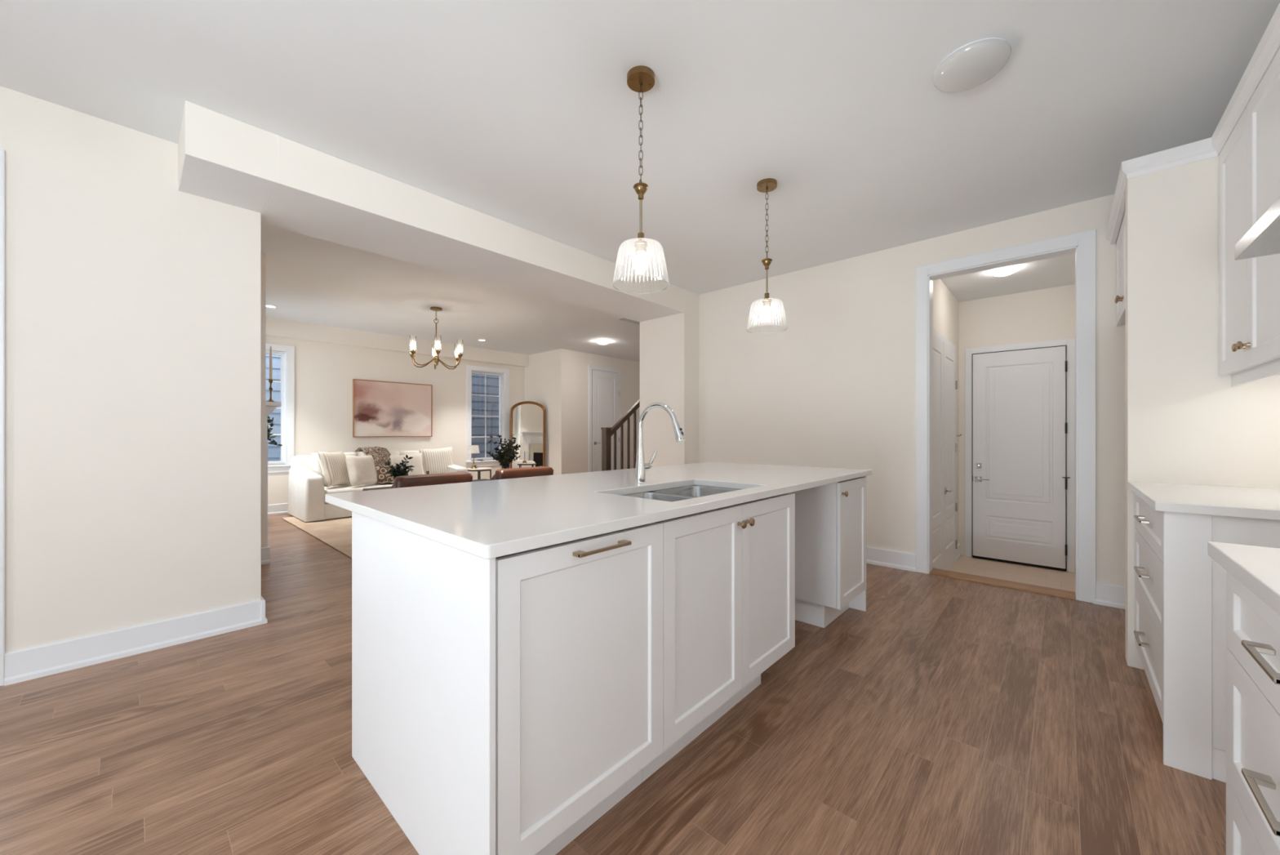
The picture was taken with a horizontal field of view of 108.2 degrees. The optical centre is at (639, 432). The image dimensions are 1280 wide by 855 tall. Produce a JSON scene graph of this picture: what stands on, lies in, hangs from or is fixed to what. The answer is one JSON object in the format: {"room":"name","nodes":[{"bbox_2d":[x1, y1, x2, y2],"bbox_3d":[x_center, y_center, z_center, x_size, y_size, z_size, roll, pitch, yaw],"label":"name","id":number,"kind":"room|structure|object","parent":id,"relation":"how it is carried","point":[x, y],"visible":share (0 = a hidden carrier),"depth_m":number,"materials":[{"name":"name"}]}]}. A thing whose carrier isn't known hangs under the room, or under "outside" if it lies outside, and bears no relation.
{"room":"kitchen","nodes":[
{"label":"kitchen","id":0,"kind":"room"},
{"bbox_2d":[0,85,261,652],"bbox_3d":[-3.818,-0.216,1.267,0.170,2.743,4.330,0,0,42],"label":"wall","id":1,"kind":"structure","parent":0,"point":[133,299],"depth_m":2.39,"materials":[{"name":"beige paint"}]},
{"bbox_2d":[0,148,4,686],"bbox_3d":[-3.962,-0.070,1.055,0.142,2.450,2.997,0,0,42],"label":"trim","id":2,"kind":"structure","parent":1,"relation":"attached to","point":[2,150],"depth_m":2.11,"materials":[{"name":"white wood"}]},
{"bbox_2d":[4,599,262,685],"bbox_3d":[-2.597,1.083,2.461,0.026,0.143,0.920,0,0,42],"label":"baseboard","id":3,"kind":"structure","parent":1,"relation":"attached to","point":[42,660],"depth_m":2.39,"materials":[{"name":"white wood"}]},
{"bbox_2d":[261,252,266,547],"bbox_3d":[-4.150,-0.215,4.458,4.620,2.740,0.600,0,0,42],"label":"wall","id":4,"kind":"structure","parent":0,"point":[263,254],"depth_m":4.08,"materials":[{"name":"beige paint"}]},
{"bbox_2d":[261,595,267,623],"bbox_3d":[-2.341,1.083,2.868,0.196,0.143,0.026,0,0,42],"label":"baseboard","id":5,"kind":"structure","parent":4,"relation":"attached to","point":[264,620],"depth_m":2.80,"materials":[{"name":"white wood"}]},
{"bbox_2d":[261,546,270,564],"bbox_3d":[-3.438,1.083,3.928,0.026,0.143,0.476,0,0,42],"label":"baseboard","id":6,"kind":"structure","parent":4,"relation":"attached to","point":[265,551],"depth_m":4.08,"materials":[{"name":"white wood"}]},
{"bbox_2d":[266,401,280,546],"bbox_3d":[-3.820,0.440,4.641,1.440,1.430,0.115,0,0,42],"label":"fireplace","id":7,"kind":"object","parent":4,"relation":"attached to","point":[270,406],"visible":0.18,"depth_m":4.18,"materials":[{"name":"paint"}]},
{"bbox_2d":[266,345,275,401],"bbox_3d":[-3.363,-0.533,4.223,0.070,0.515,0.070,0,0,42],"label":"candlestick","id":8,"kind":"object","parent":7,"relation":"on","point":[270,380],"visible":0.92,"depth_m":4.22,"materials":[{"name":"gold metal"}]},
{"bbox_2d":[269,345,272,378],"bbox_3d":[-3.363,-0.637,4.223,0.022,0.307,0.022,0,0,42],"label":"candle","id":9,"kind":"object","parent":8,"relation":"on","point":[270,348],"depth_m":4.22,"materials":[{"name":"beige wax"}]},
{"bbox_2d":[266,401,280,406],"bbox_3d":[-3.820,-0.256,4.641,1.440,0.038,0.115,0,0,42],"label":"mantel shelf","id":10,"kind":"object","parent":7,"relation":"attached to","point":[268,403],"depth_m":4.16,"materials":[{"name":"white wood"}]},
{"bbox_2d":[266,336,524,504],"bbox_3d":[-4.181,-0.215,7.734,0.160,2.740,5.400,0,0,42],"label":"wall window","id":11,"kind":"structure","parent":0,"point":[325,373],"depth_m":7.29,"materials":[{"name":"beige paint"}]},
{"bbox_2d":[267,502,288,515],"bbox_3d":[-4.104,1.083,7.681,0.026,0.143,5.125,0,0,42],"label":"baseboard","id":12,"kind":"structure","parent":11,"relation":"attached to","point":[276,508],"depth_m":6.56,"materials":[{"name":"white wood"}]},
{"bbox_2d":[266,342,294,472],"bbox_3d":[-5.354,-0.340,6.395,0.180,1.810,0.960,0,0,42],"label":"window","id":13,"kind":"structure","parent":11,"relation":"attached to","point":[286,353],"depth_m":6.66,"materials":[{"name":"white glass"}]},
{"bbox_2d":[352,378,432,436],"bbox_3d":[-4.074,-0.381,7.700,0.045,0.911,1.225,0,0,42],"label":"picture","id":14,"kind":"object","parent":11,"relation":"attached to","point":[380,408],"visible":1,"depth_m":7.64,"materials":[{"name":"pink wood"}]},
{"bbox_2d":[466,364,509,466],"bbox_3d":[-2.970,-0.310,9.011,0.180,1.910,0.920,0,0,42],"label":"window","id":15,"kind":"structure","parent":11,"relation":"attached to","point":[504,384],"depth_m":9.05,"materials":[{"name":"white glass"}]},
{"bbox_2d":[266,316,528,367],"bbox_3d":[-4.058,-1.465,7.639,0.150,0.240,5.125,0,0,42],"label":"bulkhead","id":16,"kind":"object","parent":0,"point":[275,327],"visible":0.64,"depth_m":7.39,"materials":[{"name":"beige paint"}]},
{"bbox_2d":[177,100,698,321],"bbox_3d":[-0.990,-1.456,3.996,0.673,0.257,4.227,0,0,42],"label":"beam","id":17,"kind":"structure","parent":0,"point":[295,186],"depth_m":3.02,"materials":[{"name":"beige paint"}]},
{"bbox_2d":[524,348,639,475],"bbox_3d":[-1.045,-0.215,10.271,1.380,2.740,2.825,0,0,42],"label":"wall","id":18,"kind":"structure","parent":0,"point":[557,380],"depth_m":9.09,"materials":[{"name":"beige paint"}]},
{"bbox_2d":[588,364,621,471],"bbox_3d":[-0.715,-0.097,9.595,0.019,2.503,0.910,0,0,42],"label":"trim","id":19,"kind":"structure","parent":18,"relation":"attached to","point":[591,367],"depth_m":9.30,"materials":[{"name":"white wood"}]},
{"bbox_2d":[591,369,619,471],"bbox_3d":[-0.687,-0.055,9.575,0.086,2.420,0.759,0,0,42],"label":"door","id":20,"kind":"structure","parent":18,"relation":"in","point":[605,384],"depth_m":9.52,"materials":[{"name":"white wood"}]},
{"bbox_2d":[0,513,1226,854],"bbox_3d":[-1.165,1.185,4.174,9.295,0.060,12.200,0,0,42],"label":"floor","id":21,"kind":"structure","parent":0,"point":[945,715],"depth_m":1.69,"materials":[{"name":"brown wood"}]},
{"bbox_2d":[266,413,282,445],"bbox_3d":[-4.861,0.377,5.546,0.860,1.556,0.899,0,0,42],"label":"potted tree","id":22,"kind":"object","parent":21,"relation":"on","point":[269,436],"visible":0.04,"depth_m":5.77,"materials":[{"name":"green plant"}]},
{"bbox_2d":[281,515,351,557],"bbox_3d":[-2.589,1.149,5.837,3.790,0.011,2.420,0,0,42],"label":"rug","id":23,"kind":"object","parent":21,"relation":"on","point":[336,532],"visible":0.24,"depth_m":5.42,"materials":[{"name":"beige fabric"}]},
{"bbox_2d":[288,450,467,521],"bbox_3d":[-3.860,0.721,7.002,1.022,0.867,2.194,0,0,42],"label":"sofa","id":24,"kind":"object","parent":23,"relation":"on","point":[307,491],"visible":0.28,"depth_m":6.17,"materials":[{"name":"fabric"}]},
{"bbox_2d":[317,451,350,487],"bbox_3d":[-4.227,0.500,6.422,0.236,0.498,0.516,0,0,0],"label":"pillow","id":25,"kind":"object","parent":24,"relation":"on","point":[333,467],"visible":0.93,"depth_m":6.29,"materials":[{"name":"fabric"}]},
{"bbox_2d":[311,451,357,484],"bbox_3d":[-4.390,0.520,6.696,0.250,0.464,0.578,0,0,42],"label":"cushion","id":26,"kind":"object","parent":24,"relation":"on","point":[315,468],"depth_m":6.49,"materials":[{"name":"fabric"}]},
{"bbox_2d":[324,482,394,502],"bbox_3d":[-3.768,0.845,6.918,0.710,0.170,1.770,0,0,42],"label":"seat cushion","id":27,"kind":"object","parent":24,"relation":"on","point":[339,488],"depth_m":6.36,"materials":[{"name":"fabric"}]},
{"bbox_2d":[346,454,377,486],"bbox_3d":[-3.936,0.535,6.563,0.227,0.455,0.462,0,0,14],"label":"pillow","id":28,"kind":"object","parent":24,"relation":"on","point":[362,468],"visible":1,"depth_m":6.46,"materials":[{"name":"beige fabric"}]},
{"bbox_2d":[354,446,394,483],"bbox_3d":[-3.967,0.478,7.011,0.880,0.530,0.373,0,0,28],"label":"throw blanket","id":29,"kind":"object","parent":24,"relation":"on","point":[380,455],"visible":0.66,"depth_m":7.00,"materials":[{"name":"beige fabric"}]},
{"bbox_2d":[358,450,399,464],"bbox_3d":[-3.998,0.520,7.127,0.250,0.464,0.578,0,0,42],"label":"cushion","id":30,"kind":"object","parent":24,"relation":"on","point":[393,452],"depth_m":7.19,"materials":[{"name":"fabric"}]},
{"bbox_2d":[374,464,396,483],"bbox_3d":[-3.745,0.610,6.877,0.151,0.260,0.380,0,0,34],"label":"lumbar pillow","id":31,"kind":"object","parent":24,"relation":"on","point":[382,476],"visible":0.59,"depth_m":6.78,"materials":[{"name":"brown fabric"}]},
{"bbox_2d":[389,452,424,475],"bbox_3d":[-3.581,0.545,7.160,0.488,0.454,0.217,0,0,-40],"label":"pillow","id":32,"kind":"object","parent":24,"relation":"on","point":[416,461],"visible":0.51,"depth_m":7.15,"materials":[{"name":"beige fabric"}]},
{"bbox_2d":[399,450,418,455],"bbox_3d":[-3.605,0.520,7.558,0.250,0.464,0.578,0,0,42],"label":"cushion","id":33,"kind":"object","parent":24,"relation":"on","point":[401,452],"depth_m":7.39,"materials":[{"name":"fabric"}]},
{"bbox_2d":[418,446,453,474],"bbox_3d":[-3.295,0.495,7.549,0.555,0.512,0.226,0,0,-42],"label":"pillow","id":34,"kind":"object","parent":24,"relation":"on","point":[434,460],"visible":0.79,"depth_m":7.47,"materials":[{"name":"fabric"}]},
{"bbox_2d":[362,478,489,490],"bbox_3d":[-2.566,0.923,6.107,0.920,0.440,1.670,0,0,42],"label":"coffee table","id":35,"kind":"object","parent":23,"relation":"on","point":[485,479],"visible":0.16,"depth_m":5.88,"materials":[{"name":"brown wood"}]},
{"bbox_2d":[383,454,415,477],"bbox_3d":[-3.045,0.492,5.871,0.354,0.422,0.358,0,0,6],"label":"plant","id":36,"kind":"object","parent":35,"relation":"on","point":[397,470],"visible":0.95,"depth_m":5.83,"materials":[{"name":"plant"}]},
{"bbox_2d":[486,434,520,468],"bbox_3d":[-1.850,0.360,6.391,0.489,0.687,0.447,0,0,42],"label":"plant","id":37,"kind":"object","parent":35,"relation":"on","point":[508,455],"visible":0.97,"depth_m":6.36,"materials":[{"name":"green plant"}]},
{"bbox_2d":[390,471,472,488],"bbox_3d":[-2.089,0.763,4.433,0.740,0.760,0.680,0,0,42],"label":"armchair","id":38,"kind":"object","parent":23,"relation":"on","point":[406,481],"visible":0.16,"depth_m":4.15,"materials":[{"name":"brown leather"}]},
{"bbox_2d":[489,466,553,479],"bbox_3d":[-1.455,0.763,5.188,0.740,0.760,0.680,0,0,42],"label":"armchair","id":39,"kind":"object","parent":23,"relation":"on","point":[513,473],"visible":0.13,"depth_m":4.89,"materials":[{"name":"brown leather"}]},
{"bbox_2d":[466,466,491,479],"bbox_3d":[-2.754,0.882,7.935,0.410,0.545,0.410,0,0,42],"label":"side table","id":40,"kind":"object","parent":21,"relation":"on","point":[478,469],"visible":0.48,"depth_m":7.84,"materials":[{"name":"stone"}]},
{"bbox_2d":[467,444,479,468],"bbox_3d":[-2.826,0.414,7.886,0.188,0.392,0.188,0,0,42],"label":"table lamp","id":41,"kind":"object","parent":40,"relation":"on","point":[473,449],"visible":1,"depth_m":7.83,"materials":[{"name":"white fabric"}]},
{"bbox_2d":[351,511,663,854],"bbox_3d":[-0.465,0.714,1.549,0.972,0.883,0.604,0,0,42],"label":"base cabinet","id":42,"kind":"object","parent":21,"relation":"on","point":[505,704],"visible":0.93,"depth_m":1.22,"materials":[{"name":"white wood"}]},
{"bbox_2d":[509,400,545,468],"bbox_3d":[-2.188,0.263,9.013,0.702,1.745,0.092,0,0,7],"label":"floor mirror","id":43,"kind":"object","parent":21,"relation":"on","point":[527,418],"visible":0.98,"depth_m":9.02,"materials":[{"name":"mirror"}]},
{"bbox_2d":[600,399,639,471],"bbox_3d":[0.550,-0.523,7.314,0.104,3.356,3.078,0,0,42],"label":"stair railing","id":44,"kind":"object","parent":21,"relation":"on","point":[606,432],"visible":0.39,"depth_m":6.41,"materials":[{"name":"brown wood"}]},
{"bbox_2d":[641,492,795,782],"bbox_3d":[0.187,0.714,2.025,0.649,0.883,0.973,0,0,42],"label":"base cabinet","id":45,"kind":"object","parent":21,"relation":"on","point":[729,572],"visible":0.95,"depth_m":1.73,"materials":[{"name":"white wood"}]},
{"bbox_2d":[324,461,871,559],"bbox_3d":[0.135,0.257,2.409,1.230,0.031,2.722,0,0,42],"label":"countertop","id":46,"kind":"structure","parent":45,"relation":"on","point":[487,519],"depth_m":1.63,"materials":[{"name":"white stone"}]},
{"bbox_2d":[635,402,685,483],"bbox_3d":[0.114,0.051,2.156,0.290,0.379,0.129,0,0,42],"label":"faucet","id":47,"kind":"object","parent":46,"relation":"on","point":[641,467],"visible":1,"depth_m":2.19,"materials":[{"name":"silver metal"}]},
{"bbox_2d":[622,484,761,523],"bbox_3d":[0.196,0.370,2.006,0.437,0.196,0.730,0,0,42],"label":"sink","id":48,"kind":"object","parent":46,"relation":"in","point":[675,494],"visible":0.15,"depth_m":2.23,"materials":[{"name":"metal"}]},
{"bbox_2d":[791,475,866,627],"bbox_3d":[0.968,0.714,3.121,0.972,0.883,0.494,0,0,42],"label":"base cabinet","id":49,"kind":"object","parent":21,"relation":"on","point":[830,519],"visible":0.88,"depth_m":2.75,"materials":[{"name":"white wood"}]},
{"bbox_2d":[929,568,1075,599],"bbox_3d":[2.746,1.163,3.558,0.894,0.040,0.170,0,0,42],"label":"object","id":50,"kind":"structure","parent":21,"relation":"on","point":[1008,584],"depth_m":3.51,"materials":[{"name":"brown wood"}]},
{"bbox_2d":[1133,493,1279,782],"bbox_3d":[2.339,0.714,1.747,0.642,0.883,0.898,0,0,42],"label":"base cabinet","id":51,"kind":"object","parent":21,"relation":"on","point":[1180,632],"visible":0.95,"depth_m":1.57,"materials":[{"name":"white wood"}]},
{"bbox_2d":[1127,480,1279,519],"bbox_3d":[2.335,0.257,1.737,0.636,0.031,0.924,0,0,42],"label":"countertop","id":52,"kind":"structure","parent":51,"relation":"on","point":[1262,503],"depth_m":1.67,"materials":[{"name":"white stone"}]},
{"bbox_2d":[1226,570,1279,854],"bbox_3d":[1.230,0.714,0.531,0.642,0.883,0.758,0,0,42],"label":"base cabinet","id":53,"kind":"object","parent":21,"relation":"on","point":[1252,626],"visible":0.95,"depth_m":0.88,"materials":[{"name":"white wood"}]},
{"bbox_2d":[1207,541,1279,614],"bbox_3d":[1.229,0.257,0.523,0.636,0.031,0.790,0,0,42],"label":"countertop","id":54,"kind":"structure","parent":53,"relation":"on","point":[1256,567],"depth_m":0.86,"materials":[{"name":"white stone"}]},
{"bbox_2d":[0,0,1279,361],"bbox_3d":[-1.236,-1.735,4.170,9.395,0.300,12.300,0,0,42],"label":"ceiling","id":55,"kind":"structure","parent":0,"point":[523,113],"depth_m":2.27,"materials":[{"name":"white paint"}]},
{"bbox_2d":[266,304,276,307],"bbox_3d":[-4.638,-1.582,5.823,0.124,0.006,0.124,0,0,42],"label":"recessed light","id":56,"kind":"object","parent":55,"relation":"in","point":[267,305],"visible":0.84,"depth_m":5.83,"materials":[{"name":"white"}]},
{"bbox_2d":[408,306,462,368],"bbox_3d":[-2.598,-1.207,5.909,0.652,0.757,0.684,0,0,42],"label":"chandelier","id":57,"kind":"object","parent":55,"relation":"hanging from","point":[436,359],"visible":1,"depth_m":5.89,"materials":[{"name":"gold metal"}]},
{"bbox_2d":[597,340,608,344],"bbox_3d":[-0.643,-1.559,8.054,0.192,0.052,0.192,0,0,42],"label":"flush light","id":58,"kind":"object","parent":55,"relation":"attached to","point":[602,342],"visible":1,"depth_m":8.00,"materials":[{"name":"white"}]},
{"bbox_2d":[612,65,669,293],"bbox_3d":[0.004,-1.120,2.065,0.254,0.930,0.254,0,0,42],"label":"pendant light","id":59,"kind":"object","parent":55,"relation":"hanging from","point":[640,78],"visible":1,"depth_m":2.04,"materials":[{"name":"clear glass"}]},
{"bbox_2d":[634,231,647,254],"bbox_3d":[0.004,-0.844,2.065,0.060,0.088,0.060,0,0,42],"label":"socket","id":60,"kind":"object","parent":59,"relation":"attached to","point":[640,245],"depth_m":2.05,"materials":[{"name":"gold metal"}]},
{"bbox_2d":[746,177,787,333],"bbox_3d":[0.808,-1.120,2.952,0.254,0.930,0.254,0,0,42],"label":"pendant light","id":61,"kind":"object","parent":55,"relation":"hanging from","point":[767,184],"visible":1,"depth_m":2.93,"materials":[{"name":"clear glass"}]},
{"bbox_2d":[761,292,771,307],"bbox_3d":[0.808,-0.844,2.952,0.060,0.088,0.060,0,0,42],"label":"socket","id":62,"kind":"object","parent":61,"relation":"attached to","point":[766,303],"depth_m":2.94,"materials":[{"name":"gold metal"}]},
{"bbox_2d":[933,37,1011,93],"bbox_3d":[1.418,-1.551,1.989,0.274,0.069,0.274,0,0,42],"label":"flush light","id":63,"kind":"object","parent":55,"relation":"attached to","point":[975,63],"visible":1,"depth_m":1.94,"materials":[{"name":"white glass"}]},
{"bbox_2d":[991,266,1017,275],"bbox_3d":[3.542,-1.558,4.511,0.200,0.054,0.200,0,0,42],"label":"flush light","id":64,"kind":"object","parent":55,"relation":"attached to","point":[1006,270],"visible":1,"depth_m":4.46,"materials":[{"name":"white"}]},
{"bbox_2d":[640,312,698,466],"bbox_3d":[0.337,-0.086,5.455,0.670,2.483,0.282,0,0,42],"label":"wall pier","id":65,"kind":"object","parent":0,"point":[669,344],"visible":0.53,"depth_m":5.29,"materials":[{"name":"beige paint"}]},
{"bbox_2d":[698,194,1124,586],"bbox_3d":[1.982,-0.015,4.228,4.755,3.140,0.120,0,0,42],"label":"wall","id":66,"kind":"structure","parent":0,"point":[836,388],"depth_m":4.14,"materials":[{"name":"beige paint"}]},
{"bbox_2d":[866,546,915,571],"bbox_3d":[1.480,1.083,4.586,2.190,0.143,0.026,0,0,42],"label":"baseboard","id":67,"kind":"structure","parent":66,"relation":"attached to","point":[876,556],"depth_m":3.97,"materials":[{"name":"white wood"}]},
{"bbox_2d":[915,229,1096,603],"bbox_3d":[2.726,-0.110,3.536,1.068,2.529,0.140,0,0,42],"label":"trim","id":68,"kind":"structure","parent":66,"relation":"attached to","point":[1083,244],"depth_m":3.28,"materials":[{"name":"white wood"}]},
{"bbox_2d":[1093,582,1124,608],"bbox_3d":[3.335,1.083,2.896,0.721,0.143,0.026,0,0,42],"label":"baseboard","id":69,"kind":"structure","parent":66,"relation":"attached to","point":[1107,594],"depth_m":3.08,"materials":[{"name":"white wood"}]},
{"bbox_2d":[933,279,1075,555],"bbox_3d":[3.635,-0.020,4.420,1.620,3.130,2.390,0,0,42],"label":"wall","id":70,"kind":"structure","parent":0,"point":[1047,313],"depth_m":5.34,"materials":[{"name":"beige paint"}]},
{"bbox_2d":[933,328,955,351],"bbox_3d":[3.125,0.243,4.803,0.019,2.503,1.590,0,0,42],"label":"trim","id":71,"kind":"structure","parent":70,"relation":"attached to","point":[935,332],"depth_m":4.85,"materials":[{"name":"white wood"}]},
{"bbox_2d":[933,333,957,569],"bbox_3d":[3.155,0.279,4.785,0.088,2.428,1.443,0,0,42],"label":"door","id":72,"kind":"structure","parent":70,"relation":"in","point":[944,382],"depth_m":4.77,"materials":[{"name":"white wood"}]},
{"bbox_2d":[947,543,961,570],"bbox_3d":[3.290,1.423,4.978,0.026,0.143,1.790,0,0,42],"label":"baseboard","id":73,"kind":"structure","parent":70,"relation":"attached to","point":[958,554],"depth_m":5.49,"materials":[{"name":"white wood"}]},
{"bbox_2d":[964,337,1075,572],"bbox_3d":[4.285,0.243,5.270,0.968,2.503,0.019,0,0,42],"label":"trim","id":74,"kind":"structure","parent":70,"relation":"attached to","point":[1069,343],"depth_m":5.01,"materials":[{"name":"white wood"}]},
{"bbox_2d":[972,345,1070,571],"bbox_3d":[4.271,0.278,5.233,0.857,2.427,0.090,0,0,42],"label":"door","id":75,"kind":"structure","parent":70,"relation":"in","point":[1020,424],"depth_m":5.23,"materials":[{"name":"wood"}]},
{"bbox_2d":[949,555,1075,591],"bbox_3d":[3.630,1.520,4.343,1.384,0.050,2.270,0,0,42],"label":"floor","id":76,"kind":"structure","parent":0,"point":[1051,578],"depth_m":4.94,"materials":[{"name":"tile"}]},
{"bbox_2d":[1114,213,1124,326],"bbox_3d":[3.046,-0.978,2.524,0.643,0.550,0.960,0,0,42],"label":"upper cabinet","id":77,"kind":"object","parent":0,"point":[1119,300],"visible":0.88,"depth_m":2.90,"materials":[{"name":"white wood"}]},
{"bbox_2d":[1124,155,1279,669],"bbox_3d":[2.686,-0.065,2.122,0.637,2.440,0.115,0,0,42],"label":"wall","id":78,"kind":"structure","parent":0,"point":[1185,422],"depth_m":2.18,"materials":[{"name":"beige paint"}]},
{"bbox_3d":[0.893,-0.215,-0.408,0.120,2.740,8.200,0,0,42],"label":"wall","id":79,"kind":"structure","parent":0,"visible":0},
{"bbox_2d":[1218,48,1279,386],"bbox_3d":[2.442,-0.729,1.667,0.382,1.048,0.882,0,0,42],"label":"upper cabinet","id":80,"kind":"object","parent":79,"relation":"attached to","point":[1249,162],"visible":0.98,"depth_m":1.76,"materials":[{"name":"white wood"}]},
{"bbox_3d":[1.329,-0.729,0.445,0.382,1.048,0.764,0,0,42],"label":"upper cabinet","id":81,"kind":"object","parent":79,"relation":"attached to","visible":0},
{"bbox_2d":[1106,2,1279,244],"bbox_3d":[2.167,-1.296,1.569,0.657,0.083,3.559,0,0,42],"label":"trim","id":82,"kind":"structure","parent":81,"relation":"attached to","point":[1268,47],"depth_m":2.10,"materials":[{"name":"white wood"}]},
{"label":"outside","id":83,"kind":"structure","parent":0,"visible":0},
{"bbox_3d":[-3.739,1.805,9.496,1.480,0.100,13.000,0,0,42],"label":"ground","id":84,"kind":"structure","parent":83,"visible":0},
{"bbox_2d":[266,354,280,461],"bbox_3d":[-6.546,-0.715,7.589,0.100,4.940,4.400,0,0,42],"label":"siding neighbour","id":85,"kind":"structure","parent":84,"relation":"on","point":[273,451],"depth_m":7.89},
{"bbox_2d":[471,373,499,457],"bbox_3d":[-2.505,-0.715,12.024,0.100,4.940,7.600,0,0,42],"label":"siding neighbour","id":86,"kind":"structure","parent":84,"relation":"on","point":[492,407],"depth_m":10.76,"materials":[{"name":"grey stone"}]},
{"bbox_3d":[1.866,-0.934,1.035,0.382,0.638,0.820,0,0,42],"label":"cabinet","id":87,"kind":"object","parent":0,"visible":0},
{"bbox_2d":[1235,196,1279,260],"bbox_3d":[1.840,-0.577,1.063,0.458,0.069,0.800,0,0,42],"label":"range hood","id":88,"kind":"object","parent":87,"relation":"attached to","point":[1263,238],"visible":1,"depth_m":1.36,"materials":[{"name":"metal"}]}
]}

